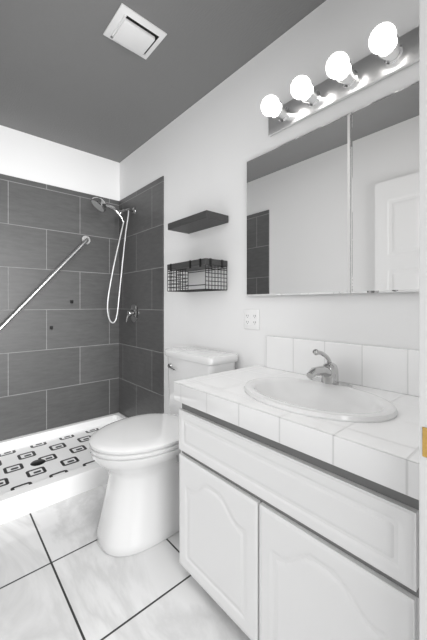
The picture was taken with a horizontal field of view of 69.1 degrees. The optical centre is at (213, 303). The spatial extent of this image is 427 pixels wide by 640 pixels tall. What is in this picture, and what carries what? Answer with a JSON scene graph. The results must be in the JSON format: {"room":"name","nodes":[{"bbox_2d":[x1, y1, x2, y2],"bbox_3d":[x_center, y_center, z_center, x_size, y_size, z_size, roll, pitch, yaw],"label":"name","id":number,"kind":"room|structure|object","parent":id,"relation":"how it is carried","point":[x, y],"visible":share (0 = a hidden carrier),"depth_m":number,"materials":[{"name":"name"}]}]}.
{"room":"bathroom","nodes":[
{"label":"bathroom","id":0,"kind":"room"},
{"bbox_2d":[0,125,119,440],"bbox_3d":[-1.567,-0.110,2.802,1.465,2.740,0.100,0,0,-41],"label":"wall","id":1,"kind":"structure","parent":0,"point":[23,155],"depth_m":2.85,"materials":[{"name":"white paint"}]},
{"bbox_2d":[0,174,118,440],"bbox_3d":[-1.530,0.028,2.761,1.445,2.205,0.010,0,0,-41],"label":"tile","id":2,"kind":"structure","parent":1,"relation":"attached to","point":[64,371],"depth_m":2.83,"materials":[{"name":"grey tile"}]},
{"bbox_2d":[0,236,89,331],"bbox_3d":[-1.531,-0.127,2.706,0.926,1.074,0.072,0,0,-41],"label":"grab bar","id":3,"kind":"object","parent":2,"relation":"attached to","point":[41,286],"visible":1,"depth_m":2.72,"materials":[{"name":"silver metal"}]},
{"bbox_2d":[0,483,249,639],"bbox_3d":[-0.082,1.290,1.120,1.665,0.060,4.588,0,0,-41],"label":"floor","id":4,"kind":"structure","parent":0,"point":[64,575],"depth_m":1.37,"materials":[{"name":"tile"}]},
{"bbox_2d":[0,413,126,524],"bbox_3d":[-1.213,1.195,2.401,1.441,0.130,0.946,0,0,-41],"label":"shower pan","id":5,"kind":"object","parent":4,"relation":"on","point":[42,469],"visible":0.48,"depth_m":2.23,"materials":[{"name":"white plastic"}]},
{"bbox_2d":[89,346,237,556],"bbox_3d":[-0.301,0.783,1.830,0.821,0.954,0.529,0,0,-41],"label":"toilet","id":6,"kind":"object","parent":4,"relation":"on","point":[137,457],"visible":0.75,"depth_m":1.62,"materials":[{"name":"white ceramic"}]},
{"bbox_2d":[174,336,418,639],"bbox_3d":[0.370,0.720,1.257,0.595,1.080,1.005,0,0,-41],"label":"bathroom vanity","id":7,"kind":"object","parent":4,"relation":"on","point":[298,489],"visible":1,"depth_m":1.02,"materials":[{"name":"white paint"}]},
{"bbox_2d":[0,0,325,162],"bbox_3d":[-0.082,-1.510,1.120,1.665,0.060,4.588,0,0,-41],"label":"ceiling","id":8,"kind":"structure","parent":0,"point":[72,76],"depth_m":1.90,"materials":[{"name":"grey paint"}]},
{"bbox_2d":[103,3,166,58],"bbox_3d":[-0.429,-1.462,1.696,0.262,0.034,0.232,0,0,-41],"label":"fan","id":9,"kind":"object","parent":8,"relation":"attached to","point":[128,28],"visible":1,"depth_m":1.66,"materials":[{"name":"white plastic"}]},
{"bbox_2d":[120,0,418,417],"bbox_3d":[0.504,-0.110,1.637,0.100,2.740,4.588,0,0,-41],"label":"wall","id":10,"kind":"structure","parent":0,"point":[200,153],"depth_m":1.91,"materials":[{"name":"white paint"}]},
{"bbox_2d":[119,176,163,416],"bbox_3d":[-0.704,0.028,2.924,0.010,2.205,0.858,0,0,-41],"label":"tile","id":11,"kind":"structure","parent":10,"relation":"attached to","point":[141,364],"depth_m":2.86,"materials":[{"name":"grey tile"}]},
{"bbox_2d":[91,197,138,322],"bbox_3d":[-0.914,-0.383,2.851,0.403,1.129,0.180,0,0,-41],"label":"shower head","id":12,"kind":"object","parent":11,"relation":"attached to","point":[99,204],"depth_m":2.90,"materials":[{"name":"silver metal"}]},
{"bbox_2d":[167,258,226,291],"bbox_3d":[-0.121,-0.187,2.125,0.190,0.195,0.434,0,0,-41],"label":"basket","id":13,"kind":"object","parent":10,"relation":"attached to","point":[198,264],"visible":1,"depth_m":2.07,"materials":[{"name":"black metal"}]},
{"bbox_2d":[168,210,227,233],"bbox_3d":[-0.115,-0.553,2.120,0.188,0.046,0.433,0,0,-41],"label":"shelf","id":14,"kind":"object","parent":10,"relation":"attached to","point":[203,220],"visible":1,"depth_m":2.04,"materials":[{"name":"grey wood"}]},
{"bbox_2d":[244,309,259,329],"bbox_3d":[0.228,0.092,1.868,0.007,0.120,0.124,0,0,-41],"label":"electrical outlet plate","id":15,"kind":"object","parent":10,"relation":"attached to","point":[251,318],"visible":1,"depth_m":1.86,"materials":[{"name":"white plastic"}]},
{"bbox_2d":[246,81,418,295],"bbox_3d":[0.561,-0.455,1.474,0.029,0.814,1.077,0,0,-41],"label":"medicine cabinet","id":16,"kind":"object","parent":10,"relation":"attached to","point":[332,207],"visible":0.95,"depth_m":1.42,"materials":[{"name":"silver glass"}]},
{"bbox_2d":[261,22,418,135],"bbox_3d":[0.505,-1.017,1.424,0.180,0.130,0.757,0,0,-41],"label":"sconce","id":17,"kind":"object","parent":10,"relation":"attached to","point":[392,51],"visible":0.98,"depth_m":1.36,"materials":[{"name":"silver metal"}]},
{"bbox_3d":[0.426,-0.110,0.543,1.465,2.740,0.120,0,0,-41],"label":"wall","id":18,"kind":"structure","parent":0,"visible":0},
{"bbox_2d":[419,0,426,639],"bbox_3d":[0.473,0.110,0.584,0.020,2.300,0.144,0,0,-41],"label":"door frame","id":19,"kind":"structure","parent":18,"relation":"attached to","point":[422,319],"depth_m":0.63,"materials":[{"name":"white paint"}]}
]}

